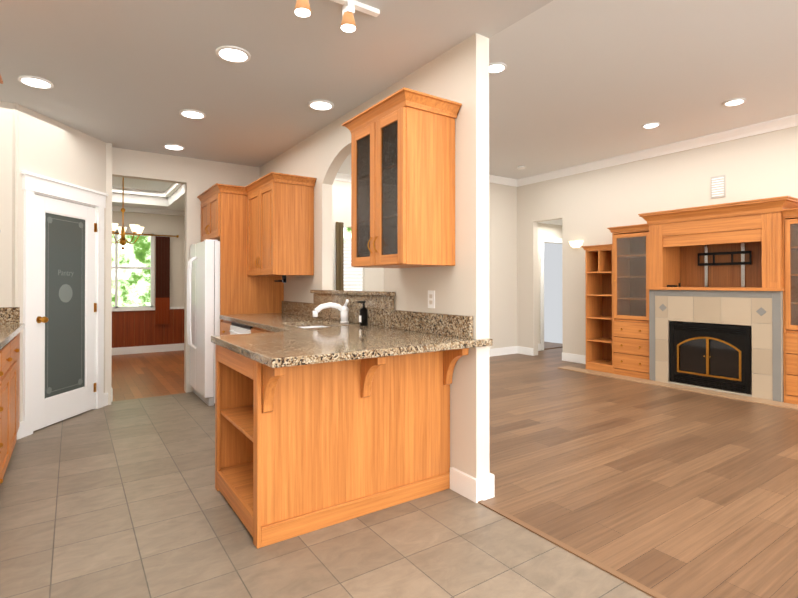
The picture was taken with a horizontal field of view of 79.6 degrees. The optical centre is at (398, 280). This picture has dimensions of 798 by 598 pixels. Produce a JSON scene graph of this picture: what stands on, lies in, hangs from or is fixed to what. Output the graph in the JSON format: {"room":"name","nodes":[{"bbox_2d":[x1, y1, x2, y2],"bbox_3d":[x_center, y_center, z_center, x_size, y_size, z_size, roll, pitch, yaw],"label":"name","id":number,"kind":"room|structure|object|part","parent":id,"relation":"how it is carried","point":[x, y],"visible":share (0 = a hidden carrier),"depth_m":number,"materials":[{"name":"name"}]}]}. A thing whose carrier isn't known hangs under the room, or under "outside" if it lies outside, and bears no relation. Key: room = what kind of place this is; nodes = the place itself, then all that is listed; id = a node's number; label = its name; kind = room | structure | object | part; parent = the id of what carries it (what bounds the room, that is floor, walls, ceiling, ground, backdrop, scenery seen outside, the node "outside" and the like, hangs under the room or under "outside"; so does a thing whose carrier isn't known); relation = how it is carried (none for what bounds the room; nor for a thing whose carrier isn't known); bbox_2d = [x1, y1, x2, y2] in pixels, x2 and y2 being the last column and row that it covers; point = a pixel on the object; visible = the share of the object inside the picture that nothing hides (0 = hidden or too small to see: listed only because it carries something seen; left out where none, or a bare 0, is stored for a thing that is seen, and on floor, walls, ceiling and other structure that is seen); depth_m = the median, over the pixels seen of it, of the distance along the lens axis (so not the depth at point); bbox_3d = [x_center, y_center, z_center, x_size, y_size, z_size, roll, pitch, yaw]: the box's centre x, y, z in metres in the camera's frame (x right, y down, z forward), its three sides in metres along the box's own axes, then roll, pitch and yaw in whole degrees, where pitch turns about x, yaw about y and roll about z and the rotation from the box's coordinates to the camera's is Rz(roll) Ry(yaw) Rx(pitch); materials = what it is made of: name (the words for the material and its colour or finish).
{"room":"kitchen","nodes":[
{"label":"kitchen","id":0,"kind":"room"},
{"bbox_2d":[0,101,111,421],"bbox_3d":[-3.318,-0.074,4.331,1.280,2.720,1.016,0,0,-34],"label":"wall","id":1,"kind":"structure","parent":0,"point":[32,141],"depth_m":4.07,"materials":[{"name":"beige paint"}]},
{"bbox_2d":[33,194,96,430],"bbox_3d":[-3.077,0.271,4.423,0.503,2.006,0.633,0,0,-34],"label":"pantry door","id":2,"kind":"structure","parent":1,"relation":"in","point":[64,383],"depth_m":4.39,"materials":[{"name":"white wood"}]},
{"bbox_2d":[112,211,184,306],"bbox_3d":[-5.005,-0.121,8.528,2.540,2.860,0.120,0,0,-34],"label":"wall","id":3,"kind":"structure","parent":0,"point":[161,224],"depth_m":8.96,"materials":[{"name":"beige paint"}]},
{"bbox_2d":[112,232,154,310],"bbox_3d":[-5.004,-0.166,8.481,1.250,1.410,0.140,0,0,-34],"label":"dining room window","id":4,"kind":"structure","parent":3,"relation":"in","point":[116,267],"depth_m":8.66,"materials":[{"name":"white wood"}]},
{"bbox_2d":[112,233,178,323],"bbox_3d":[-4.838,-0.033,8.464,1.745,1.645,0.055,0,0,-34],"label":"curtain","id":5,"kind":"object","parent":3,"relation":"hanging from","point":[162,280],"visible":0.92,"depth_m":8.78,"materials":[{"name":"brown fabric"}]},
{"bbox_2d":[112,206,184,354],"bbox_3d":[-4.973,-0.001,8.435,2.490,2.620,0.070,0,0,-34],"label":"trim","id":6,"kind":"structure","parent":3,"relation":"attached to","point":[135,332],"depth_m":8.64,"materials":[{"name":"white wood"}]},
{"bbox_2d":[112,176,184,210],"bbox_3d":[-3.921,-1.480,6.946,2.640,0.320,3.830,0,0,-34],"label":"ceiling","id":7,"kind":"structure","parent":0,"point":[141,193],"depth_m":8.06,"materials":[{"name":"white paint"}]},
{"bbox_2d":[112,178,143,249],"bbox_3d":[-3.922,-0.999,6.803,0.548,1.117,0.530,0,0,-34],"label":"chandelier","id":8,"kind":"object","parent":7,"relation":"hanging from","point":[137,229],"visible":0.9,"depth_m":6.77,"materials":[{"name":"white glass"}]},
{"bbox_2d":[112,147,259,392],"bbox_3d":[-3.027,-0.069,5.217,3.000,2.720,0.120,0,0,-34],"label":"wall","id":9,"kind":"structure","parent":0,"point":[197,177],"depth_m":5.55,"materials":[{"name":"beige paint"}]},
{"bbox_2d":[0,0,552,166],"bbox_3d":[-0.293,-1.702,1.311,3.105,0.500,9.670,0,0,-34],"label":"ceiling","id":10,"kind":"structure","parent":0,"point":[138,75],"depth_m":3.15,"materials":[{"name":"grey paint"}]},
{"bbox_2d":[18,75,53,88],"bbox_3d":[-2.620,-1.432,3.457,0.210,0.012,0.210,0,0,-34],"label":"recessed light","id":11,"kind":"object","parent":10,"relation":"in","point":[36,82],"visible":1,"depth_m":3.44,"materials":[{"name":"white glass"}]},
{"bbox_2d":[163,144,184,149],"bbox_3d":[-2.396,-1.423,5.098,0.210,0.012,0.210,0,0,-34],"label":"recessed light","id":12,"kind":"object","parent":10,"relation":"in","point":[173,146],"visible":0.98,"depth_m":5.09,"materials":[{"name":"white"}]},
{"bbox_2d":[179,109,205,118],"bbox_3d":[-1.770,-1.428,4.109,0.210,0.012,0.210,0,0,-34],"label":"recessed light","id":13,"kind":"object","parent":10,"relation":"in","point":[192,113],"visible":0.9,"depth_m":4.10,"materials":[{"name":"white"}]},
{"bbox_2d":[216,45,250,62],"bbox_3d":[-1.051,-1.434,3.038,0.210,0.012,0.210,0,0,-34],"label":"recessed light","id":14,"kind":"object","parent":10,"relation":"in","point":[233,54],"visible":0.98,"depth_m":3.02,"materials":[{"name":"white"}]},
{"bbox_2d":[308,100,333,110],"bbox_3d":[-0.636,-1.429,3.902,0.210,0.012,0.210,0,0,-34],"label":"recessed light","id":15,"kind":"object","parent":10,"relation":"in","point":[322,105],"visible":1,"depth_m":3.89,"materials":[{"name":"white glass"}]},
{"bbox_2d":[294,0,379,31],"bbox_3d":[-0.307,-1.371,2.432,0.472,0.146,0.082,0,0,-34],"label":"track light","id":16,"kind":"object","parent":10,"relation":"attached to","point":[303,9],"visible":1,"depth_m":2.44,"materials":[{"name":"white"}]},
{"bbox_2d":[251,325,328,332],"bbox_3d":[-0.913,0.838,4.168,0.677,0.892,0.292,0,0,-34],"label":"base cabinet","id":17,"kind":"object","parent":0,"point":[255,330],"depth_m":3.96,"materials":[{"name":"brown wood"}]},
{"bbox_2d":[229,322,252,334],"bbox_3d":[-1.224,0.842,4.505,0.638,0.889,0.610,0,0,-34],"label":"dishwasher","id":18,"kind":"object","parent":17,"relation":"in","point":[236,328],"visible":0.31,"depth_m":4.34,"materials":[{"name":"white metal"}]},
{"bbox_2d":[220,290,486,356],"bbox_3d":[-0.686,0.234,3.831,0.690,0.303,3.095,0,0,-34],"label":"countertop","id":19,"kind":"structure","parent":17,"relation":"on","point":[388,330],"depth_m":3.38,"materials":[{"name":"brown stone"}]},
{"bbox_2d":[300,326,326,327],"bbox_3d":[-0.674,0.471,3.805,0.396,0.169,0.556,0,0,-34],"label":"sink basin","id":20,"kind":"object","parent":19,"relation":"in","point":[312,326],"visible":0.06,"depth_m":4.08,"materials":[{"name":"white ceramic"}]},
{"bbox_2d":[313,299,348,322],"bbox_3d":[-0.534,0.247,3.863,0.297,0.196,0.157,0,0,-34],"label":"faucet","id":21,"kind":"object","parent":19,"relation":"on","point":[344,310],"visible":1,"depth_m":3.89,"materials":[{"name":"white metal"}]},
{"bbox_2d":[357,301,367,325],"bbox_3d":[-0.278,0.249,3.652,0.081,0.189,0.062,0,0,-34],"label":"soap dispenser","id":22,"kind":"object","parent":19,"relation":"on","point":[363,318],"visible":1,"depth_m":3.63,"materials":[{"name":"black plastic"}]},
{"bbox_2d":[0,171,652,597],"bbox_3d":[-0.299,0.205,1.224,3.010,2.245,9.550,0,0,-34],"label":"floor","id":23,"kind":"structure","parent":0,"point":[120,499],"depth_m":2.42,"materials":[{"name":"tile"}]},
{"bbox_2d":[0,344,7,484],"bbox_3d":[-2.392,0.828,2.376,0.608,0.892,0.532,0,0,-34],"label":"base cabinet","id":24,"kind":"object","parent":23,"relation":"on","point":[4,351],"depth_m":2.84,"materials":[{"name":"brown wood"}]},
{"bbox_2d":[0,307,24,349],"bbox_3d":[-2.773,0.294,2.947,0.617,0.173,1.899,0,0,-34],"label":"countertop","id":25,"kind":"structure","parent":24,"relation":"on","point":[11,326],"depth_m":3.78,"materials":[{"name":"brown stone"}]},
{"bbox_2d":[8,336,15,462],"bbox_3d":[-2.656,0.830,2.763,0.608,0.892,0.535,0,0,-34],"label":"base cabinet","id":26,"kind":"object","parent":23,"relation":"on","point":[9,388],"depth_m":3.22,"materials":[{"name":"brown wood"}]},
{"bbox_2d":[16,332,19,440],"bbox_3d":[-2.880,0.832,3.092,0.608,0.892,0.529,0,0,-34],"label":"base cabinet","id":27,"kind":"object","parent":23,"relation":"on","point":[18,335],"depth_m":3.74,"materials":[{"name":"brown wood"}]},
{"bbox_3d":[-3.052,0.194,4.419,0.664,2.185,0.832,0,0,-34],"label":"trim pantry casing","id":28,"kind":"part","parent":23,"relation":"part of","materials":[{"name":"white wood"}]},
{"bbox_2d":[187,239,219,405],"bbox_3d":[-1.905,0.434,5.407,0.869,1.715,0.775,0,0,-34],"label":"fridge","id":29,"kind":"object","parent":23,"relation":"on","point":[203,297],"visible":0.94,"depth_m":4.97,"materials":[{"name":"white metal"}]},
{"bbox_2d":[221,320,230,334],"bbox_3d":[-1.448,0.843,4.953,0.677,0.892,0.377,0,0,-34],"label":"base cabinet","id":30,"kind":"object","parent":23,"relation":"on","point":[225,326],"depth_m":4.76,"materials":[{"name":"brown wood"}]},
{"bbox_2d":[215,344,468,548],"bbox_3d":[-0.356,0.831,2.881,1.207,0.893,0.982,0,0,-34],"label":"base cabinet","id":31,"kind":"object","parent":23,"relation":"on","point":[302,449],"visible":0.77,"depth_m":2.59,"materials":[{"name":"brown wood"}]},
{"bbox_2d":[211,326,378,367],"bbox_3d":[-0.633,0.360,2.661,0.540,0.040,1.103,0,0,-34],"label":"countertop","id":32,"kind":"structure","parent":31,"relation":"on","point":[276,348],"depth_m":2.42,"materials":[{"name":"brown stone"}]},
{"bbox_2d":[332,180,383,290],"bbox_3d":[-1.335,-0.254,8.006,2.725,3.120,0.120,0,0,-34],"label":"wall","id":33,"kind":"structure","parent":0,"point":[373,278],"depth_m":8.22,"materials":[{"name":"beige paint"}]},
{"bbox_2d":[336,222,343,289],"bbox_3d":[-1.006,-0.068,8.111,0.140,1.850,0.045,0,0,-34],"label":"curtain","id":34,"kind":"object","parent":33,"relation":"hanging from","point":[339,255],"visible":0.67,"depth_m":8.10,"materials":[{"name":"brown fabric"}]},
{"bbox_2d":[334,173,350,181],"bbox_3d":[-1.290,-1.759,7.921,2.515,0.110,0.085,0,0,-34],"label":"crown molding","id":35,"kind":"structure","parent":33,"relation":"attached to","point":[339,177],"depth_m":8.14,"materials":[{"name":"white"}]},
{"bbox_2d":[335,239,362,289],"bbox_3d":[-0.887,-0.185,8.329,0.576,1.083,0.030,0,0,-34],"label":"alcove window","id":36,"kind":"structure","parent":33,"relation":"in","point":[353,278],"depth_m":8.34,"materials":[{"name":"white"}]},
{"bbox_2d":[260,33,489,478],"bbox_3d":[-1.727,-0.289,6.068,0.105,3.170,7.880,0,0,-34],"label":"wall","id":37,"kind":"structure","parent":0,"point":[459,73],"depth_m":2.91,"materials":[{"name":"beige paint"}]},
{"bbox_2d":[201,192,244,243],"bbox_3d":[-1.810,-0.681,5.475,0.698,0.455,0.825,0,0,-34],"label":"upper cabinet","id":38,"kind":"object","parent":37,"relation":"attached to","point":[222,213],"depth_m":5.02,"materials":[{"name":"brown wood"}]},
{"bbox_2d":[245,180,314,275],"bbox_3d":[-1.218,-0.482,4.864,0.408,0.860,0.795,0,0,-34],"label":"upper cabinet","id":39,"kind":"object","parent":37,"relation":"attached to","point":[261,229],"depth_m":4.57,"materials":[{"name":"brown wood"}]},
{"bbox_2d":[274,275,286,282],"bbox_3d":[-1.158,-0.015,4.651,0.040,0.072,0.260,0,0,-34],"label":"towel holder","id":40,"kind":"object","parent":39,"relation":"attached to","point":[283,280],"visible":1,"depth_m":4.55,"materials":[{"name":"black metal"}]},
{"bbox_2d":[342,87,461,267],"bbox_3d":[-0.006,-0.579,3.068,0.427,0.975,0.740,0,0,-34],"label":"upper cabinet","id":41,"kind":"object","parent":37,"relation":"attached to","point":[403,177],"visible":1,"depth_m":2.86,"materials":[{"name":"brown wood"}]},
{"bbox_2d":[428,290,434,307],"bbox_3d":[0.210,0.122,3.120,0.007,0.115,0.070,0,0,-34],"label":"electrical outlet","id":42,"kind":"object","parent":37,"relation":"attached to","point":[431,298],"visible":0.71,"depth_m":3.10,"materials":[{"name":"white plastic"}]},
{"bbox_2d":[450,467,493,498],"bbox_3d":[-0.553,1.221,4.434,0.035,0.130,3.910,0,0,-34],"label":"baseboard","id":43,"kind":"structure","parent":37,"relation":"attached to","point":[471,488],"depth_m":2.81,"materials":[{"name":"white wood"}]},
{"bbox_2d":[384,268,386,290],"bbox_3d":[0.122,-0.253,8.182,0.120,3.120,1.170,0,0,-34],"label":"wall","id":44,"kind":"structure","parent":0,"point":[385,269],"depth_m":8.61,"materials":[{"name":"beige paint"}]},
{"bbox_2d":[111,348,797,597],"bbox_3d":[1.417,1.318,4.790,9.150,0.060,13.520,0,0,-34],"label":"floor","id":45,"kind":"structure","parent":0,"point":[670,492],"depth_m":3.23,"materials":[{"name":"brown wood"}]},
{"bbox_2d":[478,500,666,597],"bbox_3d":[2.052,1.260,0.442,0.036,0.007,5.620,0,0,-34],"label":"threshold strip","id":46,"kind":"object","parent":45,"relation":"on","point":[615,573],"depth_m":2.22,"materials":[{"name":"brown wood"}]},
{"bbox_2d":[558,366,797,409],"bbox_3d":[3.475,1.287,5.667,0.218,0.012,3.650,0,0,-34],"label":"trim","id":47,"kind":"structure","parent":45,"relation":"on","point":[728,395],"depth_m":5.64,"materials":[{"name":"brown wood"}]},
{"bbox_2d":[581,196,797,404],"bbox_3d":[3.793,0.211,5.738,0.557,2.166,3.450,0,0,-34],"label":"entertainment center","id":48,"kind":"object","parent":45,"relation":"on","point":[639,313],"depth_m":5.77,"materials":[{"name":"brown wood"}]},
{"bbox_2d":[581,244,612,373],"bbox_3d":[3.004,0.396,6.996,0.442,1.810,0.482,0,0,-34],"label":"bookcase","id":49,"kind":"object","parent":48,"relation":"attached to","point":[598,258],"depth_m":7.11,"materials":[{"name":"brown wood"}]},
{"bbox_2d":[667,283,680,286],"bbox_3d":[3.464,0.054,6.028,0.060,0.050,0.152,0,0,-34],"label":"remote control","id":50,"kind":"object","parent":48,"relation":"on","point":[679,284],"visible":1,"depth_m":6.00,"materials":[{"name":"black plastic"}]},
{"bbox_3d":[3.986,-0.243,5.873,0.046,0.641,0.580,0,0,-34],"label":"tv mount bracket","id":51,"kind":"part","parent":48,"relation":"part of","materials":[{"name":"black metal"}]},
{"bbox_2d":[489,182,561,348],"bbox_3d":[2.022,-0.250,8.661,3.800,3.120,0.120,0,0,-34],"label":"wall","id":52,"kind":"structure","parent":0,"point":[502,266],"depth_m":8.49,"materials":[{"name":"beige paint"}]},
{"bbox_2d":[489,174,516,185],"bbox_3d":[1.342,-1.758,8.081,1.775,0.110,0.085,0,0,-34],"label":"crown molding","id":53,"kind":"structure","parent":52,"relation":"attached to","point":[492,178],"depth_m":8.39,"materials":[{"name":"white"}]},
{"bbox_2d":[489,346,516,356],"bbox_3d":[1.367,1.242,8.121,1.880,0.130,0.020,0,0,-34],"label":"baseboard","id":54,"kind":"structure","parent":52,"relation":"attached to","point":[505,350],"depth_m":8.43,"materials":[{"name":"white wood"}]},
{"bbox_2d":[538,219,562,349],"bbox_3d":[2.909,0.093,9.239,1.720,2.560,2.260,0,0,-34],"label":"door frame","id":55,"kind":"structure","parent":0,"point":[547,345],"depth_m":9.04,"materials":[{"name":"white wood"}]},
{"bbox_2d":[337,0,797,178],"bbox_3d":[3.255,-1.883,4.548,6.405,0.100,11.020,0,0,-34],"label":"ceiling","id":56,"kind":"structure","parent":0,"point":[577,82],"depth_m":4.30,"materials":[{"name":"white paint"}]},
{"bbox_2d":[489,62,506,72],"bbox_3d":[0.829,-1.828,4.116,0.190,0.012,0.190,0,0,-34],"label":"recessed light","id":57,"kind":"object","parent":56,"relation":"in","point":[496,67],"visible":0.73,"depth_m":4.09,"materials":[{"name":"white"}]},
{"bbox_2d":[642,122,659,128],"bbox_3d":[2.955,-1.820,5.614,0.190,0.012,0.190,0,0,-34],"label":"recessed light","id":58,"kind":"object","parent":56,"relation":"in","point":[651,125],"visible":0.98,"depth_m":5.59,"materials":[{"name":"white"}]},
{"bbox_2d":[723,98,745,105],"bbox_3d":[3.431,-1.824,4.898,0.190,0.012,0.190,0,0,-34],"label":"recessed light","id":59,"kind":"object","parent":56,"relation":"in","point":[734,102],"visible":0.98,"depth_m":4.88,"materials":[{"name":"white"}]},
{"bbox_2d":[517,126,797,355],"bbox_3d":[4.878,-0.272,4.756,0.120,3.120,9.550,0,0,-34],"label":"wall","id":60,"kind":"structure","parent":0,"point":[588,208],"depth_m":7.07,"materials":[{"name":"beige paint"}]},
{"bbox_2d":[517,346,533,355],"bbox_3d":[2.245,1.244,8.484,0.020,0.130,0.330,0,0,-34],"label":"baseboard","id":61,"kind":"structure","parent":60,"relation":"attached to","point":[520,350],"depth_m":8.48,"materials":[{"name":"white wood"}]},
{"bbox_2d":[562,352,585,363],"bbox_3d":[2.840,1.239,7.612,0.020,0.130,0.580,0,0,-34],"label":"baseboard","id":62,"kind":"structure","parent":60,"relation":"attached to","point":[576,358],"depth_m":7.65,"materials":[{"name":"white wood"}]},
{"bbox_2d":[569,240,582,247],"bbox_3d":[2.814,-0.576,7.605,0.077,0.110,0.220,0,0,-34],"label":"light","id":63,"kind":"object","parent":60,"relation":"attached to","point":[576,244],"visible":1,"depth_m":7.57,"materials":[{"name":"beige"}]},
{"bbox_2d":[515,114,797,186],"bbox_3d":[4.793,-1.777,4.707,0.085,0.110,9.550,0,0,-34],"label":"crown molding","id":64,"kind":"structure","parent":60,"relation":"attached to","point":[754,129],"depth_m":6.36,"materials":[{"name":"white"}]},
{"bbox_2d":[711,175,724,198],"bbox_3d":[3.972,-1.170,5.965,0.013,0.270,0.160,0,0,-34],"label":"air vent","id":65,"kind":"object","parent":60,"relation":"in","point":[717,186],"visible":1,"depth_m":5.96,"materials":[{"name":"grey"}]},
{"label":"outside","id":66,"kind":"structure","parent":0,"visible":0},
{"bbox_2d":[112,227,350,306],"bbox_3d":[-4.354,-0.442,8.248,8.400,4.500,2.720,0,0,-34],"label":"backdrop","id":67,"kind":"structure","parent":66,"point":[133,287],"depth_m":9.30,"materials":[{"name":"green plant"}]}
]}

